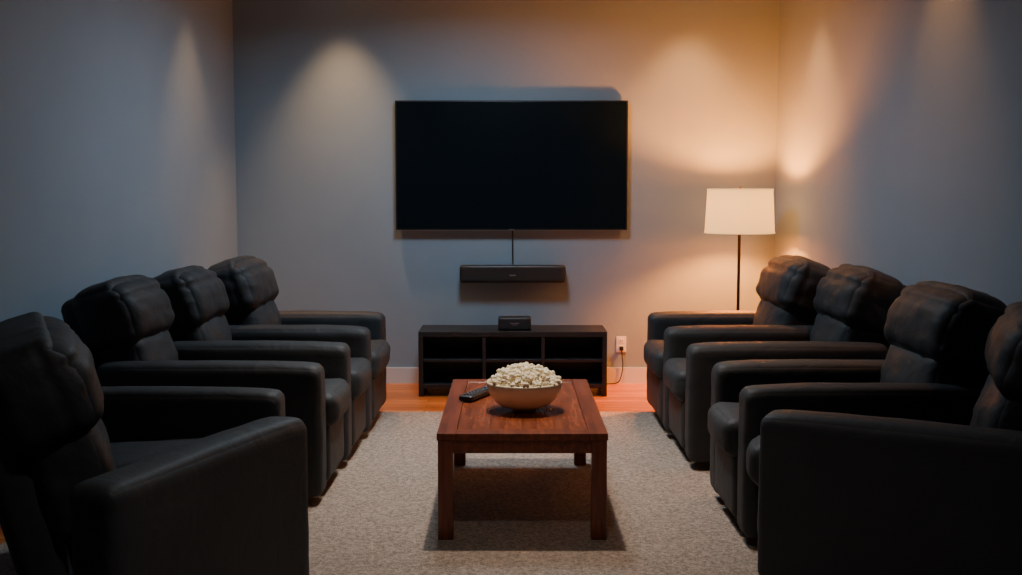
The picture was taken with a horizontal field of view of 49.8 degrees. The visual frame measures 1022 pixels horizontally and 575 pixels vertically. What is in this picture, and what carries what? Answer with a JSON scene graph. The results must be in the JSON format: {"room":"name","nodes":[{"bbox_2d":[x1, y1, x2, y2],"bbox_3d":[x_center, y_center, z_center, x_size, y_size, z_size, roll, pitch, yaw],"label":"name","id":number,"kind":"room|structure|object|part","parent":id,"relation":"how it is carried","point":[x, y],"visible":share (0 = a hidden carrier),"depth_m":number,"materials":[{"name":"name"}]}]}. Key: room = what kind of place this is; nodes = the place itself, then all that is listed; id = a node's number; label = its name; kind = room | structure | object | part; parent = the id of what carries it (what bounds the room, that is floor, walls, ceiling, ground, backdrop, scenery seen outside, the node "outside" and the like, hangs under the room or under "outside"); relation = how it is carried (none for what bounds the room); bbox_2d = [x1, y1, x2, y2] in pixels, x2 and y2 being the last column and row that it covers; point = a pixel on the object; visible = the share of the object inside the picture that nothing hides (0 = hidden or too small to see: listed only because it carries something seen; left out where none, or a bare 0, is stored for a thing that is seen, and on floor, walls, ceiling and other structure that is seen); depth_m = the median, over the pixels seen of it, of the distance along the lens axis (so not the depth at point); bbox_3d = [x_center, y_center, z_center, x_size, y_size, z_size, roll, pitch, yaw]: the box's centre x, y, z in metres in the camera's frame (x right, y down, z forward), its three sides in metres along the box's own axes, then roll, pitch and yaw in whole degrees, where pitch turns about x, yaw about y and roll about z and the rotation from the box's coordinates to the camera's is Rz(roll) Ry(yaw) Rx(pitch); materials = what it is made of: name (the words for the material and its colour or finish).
{"room":"home theater","nodes":[
{"label":"home theater","id":0,"kind":"room"},
{"bbox_2d":[0,0,237,321],"bbox_3d":[-2.260,-0.396,3.338,0.100,3.000,9.138,0,5,3],"label":"wall","id":1,"kind":"structure","parent":0,"point":[118,155],"depth_m":5.72,"materials":[{"name":"paint"}]},
{"bbox_2d":[0,383,654,544],"bbox_3d":[0.000,1.152,3.425,5.600,0.100,9.420,0,5,0],"label":"floor","id":2,"kind":"structure","parent":0,"point":[400,397],"depth_m":7.38,"materials":[{"name":"brown wood"}]},
{"bbox_2d":[0,412,758,574],"bbox_3d":[-0.035,1.050,3.928,3.940,0.014,6.000,0,5,0],"label":"area rug","id":3,"kind":"object","parent":2,"relation":"on","point":[376,513],"visible":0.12,"depth_m":4.74,"materials":[{"name":"beige carpet"}]},
{"bbox_2d":[0,312,308,574],"bbox_3d":[-1.231,0.578,3.593,1.115,0.982,1.592,-1,5,-10],"label":"recliner chair","id":4,"kind":"object","parent":3,"relation":"on","point":[96,479],"visible":1,"depth_m":3.12,"materials":[{"name":"grey leather"}]},
{"bbox_2d":[0,312,103,456],"bbox_3d":[-1.465,0.267,3.420,0.322,0.329,0.896,-22,13,-22],"label":"pillow","id":5,"kind":"object","parent":4,"relation":"on","point":[52,396],"depth_m":3.05,"materials":[{"name":"grey leather"}]},
{"bbox_3d":[-1.298,0.857,3.914,0.750,0.270,0.420,-1,5,-10],"label":"frame","id":6,"kind":"part","parent":4,"relation":"part of","materials":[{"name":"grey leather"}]},
{"bbox_2d":[26,418,116,544],"bbox_3d":[-1.405,0.528,3.474,0.273,0.363,0.820,-17,12,-23],"label":"lumbar pillow","id":7,"kind":"object","parent":4,"relation":"on","point":[54,467],"depth_m":3.10,"materials":[{"name":"grey leather"}]},
{"bbox_2d":[110,438,200,468],"bbox_3d":[-1.184,0.656,3.916,0.782,0.190,0.421,-1,5,-10],"label":"seat cushion","id":8,"kind":"object","parent":4,"relation":"on","point":[124,453],"depth_m":3.87,"materials":[{"name":"grey leather"}]},
{"bbox_3d":[-0.920,0.763,3.315,0.174,0.607,0.990,2,5,20],"label":"armrest","id":9,"kind":"part","parent":4,"relation":"part of","materials":[{"name":"grey leather"}]},
{"bbox_3d":[-1.364,0.683,4.228,0.990,0.606,0.175,0,5,0],"label":"armrest","id":10,"kind":"part","parent":4,"relation":"part of","materials":[{"name":"grey leather"}]},
{"bbox_2d":[61,274,350,496],"bbox_3d":[-1.399,0.442,5.116,1.269,0.985,0.720,0,5,0],"label":"recliner chair","id":11,"kind":"object","parent":3,"relation":"on","point":[125,322],"visible":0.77,"depth_m":4.86,"materials":[{"name":"grey leather"}]},
{"bbox_2d":[71,274,174,354],"bbox_3d":[-1.801,0.115,5.146,0.319,0.331,0.593,-18,5,2],"label":"pillow","id":12,"kind":"object","parent":11,"relation":"on","point":[130,314],"depth_m":4.90,"materials":[{"name":"grey leather"}]},
{"bbox_2d":[99,330,177,364],"bbox_3d":[-1.734,0.377,5.170,0.272,0.363,0.518,-14,5,1],"label":"lumbar pillow","id":13,"kind":"object","parent":11,"relation":"on","point":[130,345],"depth_m":4.94,"materials":[{"name":"grey leather"}]},
{"bbox_3d":[-1.320,0.625,4.874,0.990,0.606,0.173,0,5,0],"label":"armrest","id":14,"kind":"part","parent":11,"relation":"part of","materials":[{"name":"grey leather"}]},
{"bbox_3d":[-0.865,0.734,5.200,0.103,0.264,0.461,0,5,0],"label":"footrest panel","id":15,"kind":"part","parent":11,"relation":"part of","materials":[{"name":"grey leather"}]},
{"bbox_2d":[325,378,350,426],"bbox_3d":[-1.160,0.544,5.183,0.781,0.190,0.470,0,5,0],"label":"seat cushion","id":16,"kind":"object","parent":11,"relation":"on","point":[337,391],"depth_m":5.06,"materials":[{"name":"grey leather"}]},
{"bbox_2d":[154,265,371,460],"bbox_3d":[-1.338,0.385,5.771,1.189,0.984,0.724,0,5,0],"label":"recliner chair","id":17,"kind":"object","parent":3,"relation":"on","point":[200,329],"visible":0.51,"depth_m":5.52,"materials":[{"name":"grey leather"}]},
{"bbox_2d":[154,265,228,333],"bbox_3d":[-1.702,0.056,5.805,0.319,0.331,0.590,-18,5,2],"label":"pillow","id":18,"kind":"object","parent":17,"relation":"on","point":[199,300],"depth_m":5.57,"materials":[{"name":"grey leather"}]},
{"bbox_2d":[170,315,231,340],"bbox_3d":[-1.633,0.320,5.824,0.275,0.359,0.517,-14,5,1],"label":"lumbar pillow","id":19,"kind":"object","parent":17,"relation":"on","point":[192,327],"depth_m":5.58,"materials":[{"name":"grey leather"}]},
{"bbox_3d":[-1.300,0.568,5.521,0.990,0.606,0.174,0,5,0],"label":"armrest","id":20,"kind":"part","parent":17,"relation":"part of","materials":[{"name":"grey leather"}]},
{"bbox_3d":[-0.845,0.675,5.857,0.102,0.262,0.480,0,5,0],"label":"footrest panel","id":21,"kind":"part","parent":17,"relation":"part of","materials":[{"name":"grey leather"}]},
{"bbox_2d":[350,357,371,398],"bbox_3d":[-1.140,0.485,5.840,0.781,0.190,0.492,0,5,0],"label":"seat cushion","id":22,"kind":"object","parent":17,"relation":"on","point":[361,370],"depth_m":5.70,"materials":[{"name":"grey leather"}]},
{"bbox_2d":[208,255,389,432],"bbox_3d":[-1.267,0.311,6.517,1.078,0.998,0.905,0,5,0],"label":"recliner chair","id":23,"kind":"object","parent":3,"relation":"on","point":[251,287],"visible":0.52,"depth_m":6.23,"materials":[{"name":"grey leather"}]},
{"bbox_2d":[208,255,278,317],"bbox_3d":[-1.584,-0.014,6.489,0.320,0.338,0.650,-18,5,2],"label":"pillow","id":24,"kind":"object","parent":23,"relation":"on","point":[251,287],"depth_m":6.22,"materials":[{"name":"grey leather"}]},
{"bbox_2d":[226,300,280,324],"bbox_3d":[-1.512,0.256,6.513,0.278,0.370,0.577,-14,5,1],"label":"lumbar pillow","id":25,"kind":"object","parent":23,"relation":"on","point":[256,312],"depth_m":6.24,"materials":[{"name":"grey leather"}]},
{"bbox_3d":[-1.280,0.511,6.168,0.990,0.607,0.174,0,5,0],"label":"armrest","id":26,"kind":"part","parent":23,"relation":"part of","materials":[{"name":"grey leather"}]},
{"bbox_3d":[-1.280,0.446,6.896,0.990,0.607,0.174,0,5,0],"label":"armrest","id":27,"kind":"part","parent":23,"relation":"part of","materials":[{"name":"grey leather"}]},
{"bbox_3d":[-0.825,0.614,6.545,0.102,0.263,0.560,0,5,0],"label":"footrest panel","id":28,"kind":"part","parent":23,"relation":"part of","materials":[{"name":"grey leather"}]},
{"bbox_2d":[371,339,389,377],"bbox_3d":[-1.119,0.426,6.528,0.781,0.192,0.572,0,5,0],"label":"seat cushion","id":29,"kind":"object","parent":23,"relation":"on","point":[380,348],"depth_m":6.39,"materials":[{"name":"grey leather"}]},
{"bbox_2d":[437,379,607,539],"bbox_3d":[0.045,0.734,4.969,0.676,0.430,1.256,0,5,0],"label":"coffee table","id":30,"kind":"object","parent":3,"relation":"on","point":[573,422],"visible":0.91,"depth_m":4.37,"materials":[{"name":"brown wood"}]},
{"bbox_3d":[-0.259,0.800,4.379,0.060,0.402,0.060,0,5,0],"label":"leg","id":31,"kind":"part","parent":30,"relation":"part of","materials":[{"name":"brown wood"}]},
{"bbox_3d":[-0.256,0.533,4.951,0.075,0.028,1.256,0,5,0],"label":"rail","id":32,"kind":"part","parent":30,"relation":"part of","materials":[{"name":"brown wood"}]},
{"bbox_3d":[-0.259,0.695,5.562,0.060,0.402,0.060,0,5,0],"label":"leg","id":33,"kind":"part","parent":30,"relation":"part of","materials":[{"name":"brown wood"}]},
{"bbox_2d":[459,385,488,401],"bbox_3d":[-0.148,0.489,5.103,0.068,0.031,0.300,2,6,24],"label":"remote control","id":34,"kind":"object","parent":30,"relation":"on","point":[475,394],"visible":0.89,"depth_m":5.02,"materials":[{"name":"black plastic"}]},
{"bbox_3d":[0.045,0.482,5.535,0.526,0.028,0.085,0,5,0],"label":"rail","id":35,"kind":"part","parent":30,"relation":"part of","materials":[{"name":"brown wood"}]},
{"bbox_3d":[0.045,0.585,4.368,0.526,0.028,0.085,0,5,0],"label":"rail","id":36,"kind":"part","parent":30,"relation":"part of","materials":[{"name":"brown wood"}]},
{"bbox_2d":[486,362,561,411],"bbox_3d":[0.058,0.430,4.797,0.330,0.206,0.330,0,5,0],"label":"bowl","id":37,"kind":"object","parent":30,"relation":"on","point":[522,387],"visible":1,"depth_m":4.69,"materials":[{"name":"beige ceramic"}]},
{"bbox_3d":[0.349,0.695,5.562,0.060,0.402,0.060,0,5,0],"label":"leg","id":38,"kind":"part","parent":30,"relation":"part of","materials":[{"name":"brown wood"}]},
{"bbox_3d":[0.345,0.533,4.951,0.075,0.028,1.256,0,5,0],"label":"rail","id":39,"kind":"part","parent":30,"relation":"part of","materials":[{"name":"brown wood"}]},
{"bbox_3d":[0.349,0.800,4.379,0.060,0.402,0.060,0,5,0],"label":"leg","id":40,"kind":"part","parent":30,"relation":"part of","materials":[{"name":"brown wood"}]},
{"bbox_2d":[644,255,829,432],"bbox_3d":[1.345,0.309,6.513,1.091,1.004,0.918,0,5,0],"label":"recliner chair","id":41,"kind":"object","parent":3,"relation":"on","point":[786,287],"visible":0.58,"depth_m":6.20,"materials":[{"name":"grey leather"}]},
{"bbox_2d":[644,340,663,377],"bbox_3d":[1.190,0.426,6.523,0.779,0.191,0.582,0,5,0],"label":"seat cushion","id":42,"kind":"object","parent":41,"relation":"on","point":[653,349],"depth_m":6.37,"materials":[{"name":"grey leather"}]},
{"bbox_3d":[0.895,0.614,6.540,0.103,0.263,0.570,0,5,0],"label":"footrest panel","id":43,"kind":"part","parent":41,"relation":"part of","materials":[{"name":"grey leather"}]},
{"bbox_3d":[1.350,0.445,6.896,0.990,0.606,0.174,0,5,0],"label":"armrest","id":44,"kind":"part","parent":41,"relation":"part of","materials":[{"name":"grey leather"}]},
{"bbox_3d":[1.350,0.512,6.160,0.990,0.606,0.175,0,5,0],"label":"armrest","id":45,"kind":"part","parent":41,"relation":"part of","materials":[{"name":"grey leather"}]},
{"bbox_2d":[753,300,813,324],"bbox_3d":[1.595,0.255,6.508,0.274,0.374,0.617,14,5,-1],"label":"lumbar pillow","id":46,"kind":"object","parent":41,"relation":"on","point":[768,312],"depth_m":6.22,"materials":[{"name":"grey leather"}]},
{"bbox_2d":[756,255,829,319],"bbox_3d":[1.665,-0.018,6.483,0.318,0.345,0.692,18,5,-2],"label":"pillow","id":47,"kind":"object","parent":41,"relation":"on","point":[786,287],"depth_m":6.19,"materials":[{"name":"grey leather"}]},
{"bbox_2d":[663,264,906,462],"bbox_3d":[1.428,0.382,5.754,1.230,0.992,0.750,0,5,0],"label":"recliner chair","id":48,"kind":"object","parent":3,"relation":"on","point":[852,303],"visible":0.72,"depth_m":5.48,"materials":[{"name":"grey leather"}]},
{"bbox_2d":[663,358,685,400],"bbox_3d":[1.209,0.488,5.821,0.782,0.193,0.510,0,5,0],"label":"seat cushion","id":49,"kind":"object","parent":48,"relation":"on","point":[674,369],"depth_m":5.68,"materials":[{"name":"grey leather"}]},
{"bbox_3d":[0.915,0.677,5.838,0.103,0.262,0.501,0,5,0],"label":"footrest panel","id":50,"kind":"part","parent":48,"relation":"part of","materials":[{"name":"grey leather"}]},
{"bbox_3d":[1.371,0.570,5.492,0.990,0.606,0.174,0,5,0],"label":"armrest","id":51,"kind":"part","parent":48,"relation":"part of","materials":[{"name":"grey leather"}]},
{"bbox_2d":[810,314,880,342],"bbox_3d":[1.742,0.318,5.806,0.273,0.367,0.558,14,5,-1],"label":"lumbar pillow","id":52,"kind":"object","parent":48,"relation":"on","point":[827,327],"depth_m":5.55,"materials":[{"name":"grey leather"}]},
{"bbox_2d":[813,264,903,334],"bbox_3d":[1.811,0.052,5.782,0.319,0.341,0.628,18,5,-2],"label":"pillow","id":53,"kind":"object","parent":48,"relation":"on","point":[850,299],"depth_m":5.52,"materials":[{"name":"grey leather"}]},
{"bbox_2d":[707,281,1006,537],"bbox_3d":[1.429,0.479,4.590,1.182,1.003,0.780,0,5,0],"label":"recliner chair","id":54,"kind":"object","parent":3,"relation":"on","point":[934,368],"visible":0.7,"depth_m":4.29,"materials":[{"name":"grey leather"}]},
{"bbox_2d":[707,402,738,456],"bbox_3d":[1.230,0.596,4.601,0.782,0.192,0.440,0,5,0],"label":"seat cushion","id":55,"kind":"object","parent":54,"relation":"on","point":[723,417],"depth_m":4.49,"materials":[{"name":"grey leather"}]},
{"bbox_3d":[0.935,0.785,4.617,0.102,0.263,0.431,0,5,0],"label":"footrest panel","id":56,"kind":"part","parent":54,"relation":"part of","materials":[{"name":"grey leather"}]},
{"bbox_3d":[1.391,0.623,4.904,0.989,0.606,0.174,0,5,0],"label":"armrest","id":57,"kind":"part","parent":54,"relation":"part of","materials":[{"name":"grey leather"}]},
{"bbox_3d":[1.390,0.675,4.306,0.989,0.606,0.174,0,5,0],"label":"armrest","id":58,"kind":"part","parent":54,"relation":"part of","materials":[{"name":"grey leather"}]},
{"bbox_2d":[880,345,981,384],"bbox_3d":[1.721,0.426,4.584,0.274,0.372,0.598,14,5,-1],"label":"lumbar pillow","id":59,"kind":"object","parent":54,"relation":"on","point":[917,364],"depth_m":4.34,"materials":[{"name":"grey leather"}]},
{"bbox_2d":[884,281,1006,376],"bbox_3d":[1.793,0.152,4.561,0.318,0.344,0.668,18,5,-2],"label":"pillow","id":60,"kind":"object","parent":54,"relation":"on","point":[940,328],"depth_m":4.29,"materials":[{"name":"grey leather"}]},
{"bbox_2d":[746,301,1021,574],"bbox_3d":[1.435,0.547,3.773,1.225,1.009,0.843,1,5,12],"label":"recliner chair","id":61,"kind":"object","parent":3,"relation":"on","point":[839,493],"visible":1,"depth_m":3.57,"materials":[{"name":"grey leather"}]},
{"bbox_2d":[746,435,759,485],"bbox_3d":[1.254,0.649,3.994,0.784,0.190,0.260,1,5,12],"label":"seat cushion","id":62,"kind":"object","parent":61,"relation":"on","point":[753,449],"depth_m":3.98,"materials":[{"name":"grey leather"}]},
{"bbox_3d":[1.308,0.737,3.609,0.989,0.607,0.174,3,6,30],"label":"armrest","id":63,"kind":"part","parent":61,"relation":"part of","materials":[{"name":"grey leather"}]},
{"bbox_2d":[970,374,1021,430],"bbox_3d":[1.743,0.491,3.811,0.272,0.377,0.576,17,10,18],"label":"lumbar pillow","id":64,"kind":"object","parent":61,"relation":"on","point":[998,405],"depth_m":3.58,"materials":[{"name":"grey leather"}]},
{"bbox_2d":[984,301,1021,400],"bbox_3d":[1.812,0.219,3.762,0.319,0.347,0.652,21,11,17],"label":"pillow","id":65,"kind":"object","parent":61,"relation":"on","point":[1003,347],"depth_m":3.58,"materials":[{"name":"grey leather"}]},
{"bbox_2d":[418,325,606,396],"bbox_3d":[0.012,0.504,7.654,1.280,0.445,0.380,0,5,0],"label":"media console","id":66,"kind":"object","parent":2,"relation":"on","point":[446,353],"visible":0.77,"depth_m":7.74,"materials":[{"name":"black wood"}]},
{"bbox_2d":[423,352,481,361],"bbox_3d":[-0.396,0.482,7.652,0.401,0.020,0.356,0,5,0],"label":"shelf","id":67,"kind":"object","parent":66,"relation":"attached to","point":[427,356],"depth_m":7.55,"materials":[{"name":"black wood"}]},
{"bbox_3d":[0.012,0.300,7.636,1.280,0.035,0.380,0,5,0],"label":"panel","id":68,"kind":"part","parent":66,"relation":"part of","materials":[{"name":"black wood"}]},
{"bbox_3d":[0.012,0.656,7.670,1.220,0.030,0.375,0,5,0],"label":"panel","id":69,"kind":"part","parent":66,"relation":"part of","materials":[{"name":"black wood"}]},
{"bbox_3d":[0.012,0.463,7.835,1.216,0.325,0.012,0,5,0],"label":"panel","id":70,"kind":"part","parent":66,"relation":"part of","materials":[{"name":"black wood"}]},
{"bbox_2d":[486,352,540,361],"bbox_3d":[0.017,0.482,7.652,0.376,0.020,0.356,0,5,0],"label":"shelf","id":71,"kind":"object","parent":66,"relation":"attached to","point":[490,356],"depth_m":7.58,"materials":[{"name":"black wood"}]},
{"bbox_2d":[498,316,530,329],"bbox_3d":[0.025,0.245,7.548,0.225,0.090,0.116,0,5,0],"label":"speaker","id":72,"kind":"object","parent":66,"relation":"on","point":[504,322],"visible":1,"depth_m":7.49},
{"bbox_2d":[500,319,529,328],"bbox_3d":[0.025,0.250,7.497,0.205,0.072,0.008,0,5,0],"label":"speaker grille","id":73,"kind":"object","parent":72,"relation":"attached to","point":[504,323],"depth_m":7.49,"materials":[{"name":"black"}]},
{"bbox_2d":[545,352,601,361],"bbox_3d":[0.424,0.482,7.652,0.391,0.020,0.356,0,5,0],"label":"shelf","id":74,"kind":"object","parent":66,"relation":"attached to","point":[549,356],"depth_m":7.55,"materials":[{"name":"black wood"}]},
{"bbox_2d":[607,346,623,383],"bbox_3d":[0.721,0.564,7.945,0.202,0.271,0.037,-2,5,-19],"label":"power cord","id":75,"kind":"object","parent":2,"relation":"on","point":[621,348],"visible":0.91,"depth_m":7.96,"materials":[{"name":"black plastic"}]},
{"bbox_2d":[704,186,774,309],"bbox_3d":[1.540,0.030,7.452,0.470,1.425,0.470,0,5,0],"label":"floor lamp","id":76,"kind":"object","parent":2,"relation":"on","point":[739,211],"visible":0.86,"depth_m":7.21,"materials":[{"name":"beige fabric"}]},
{"bbox_3d":[1.540,-0.515,7.403,0.464,0.290,0.464,0,5,0],"label":"lamp shade","id":77,"kind":"part","parent":76,"relation":"part of","materials":[{"name":"fabric"}]},
{"bbox_2d":[232,0,779,366],"bbox_3d":[-0.035,-0.803,7.930,4.070,3.000,0.100,0,5,0],"label":"wall","id":78,"kind":"structure","parent":0,"point":[318,83],"depth_m":7.86,"materials":[{"name":"paint"}]},
{"bbox_2d":[395,100,627,230],"bbox_3d":[0.004,-0.867,7.840,1.650,0.920,0.064,0,5,0],"label":"tv","id":79,"kind":"object","parent":78,"relation":"attached to","point":[461,165],"visible":1,"depth_m":7.81,"materials":[{"name":"black plastic"}]},
{"bbox_2d":[460,231,565,282],"bbox_3d":[0.012,-0.231,7.858,0.755,0.390,0.132,0,5,0],"label":"soundbar","id":80,"kind":"object","parent":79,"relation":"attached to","point":[512,273],"visible":1,"depth_m":7.81,"materials":[{"name":"black plastic"}]},
{"bbox_2d":[461,267,563,280],"bbox_3d":[0.012,-0.094,7.811,0.730,0.100,0.010,0,5,0],"label":"grille","id":81,"kind":"object","parent":80,"relation":"attached to","point":[467,273],"depth_m":7.81,"materials":[{"name":"black plastic"}]},
{"bbox_2d":[386,367,646,382],"bbox_3d":[-0.035,0.639,8.000,3.870,0.115,0.016,0,5,0],"label":"baseboard","id":82,"kind":"structure","parent":78,"relation":"attached to","point":[393,374],"depth_m":7.99,"materials":[{"name":"grey paint"}]},
{"bbox_2d":[616,336,625,351],"bbox_3d":[0.800,0.413,7.981,0.072,0.116,0.012,0,5,0],"label":"wall outlet","id":83,"kind":"object","parent":78,"relation":"attached to","point":[620,340],"visible":1,"depth_m":7.98,"materials":[{"name":"white plastic"}]},
{"bbox_2d":[775,0,1021,305],"bbox_3d":[2.250,-0.396,3.338,0.100,3.000,9.146,0,5,-4],"label":"wall","id":84,"kind":"structure","parent":0,"point":[899,122],"depth_m":5.70,"materials":[{"name":"paint"}]}
]}

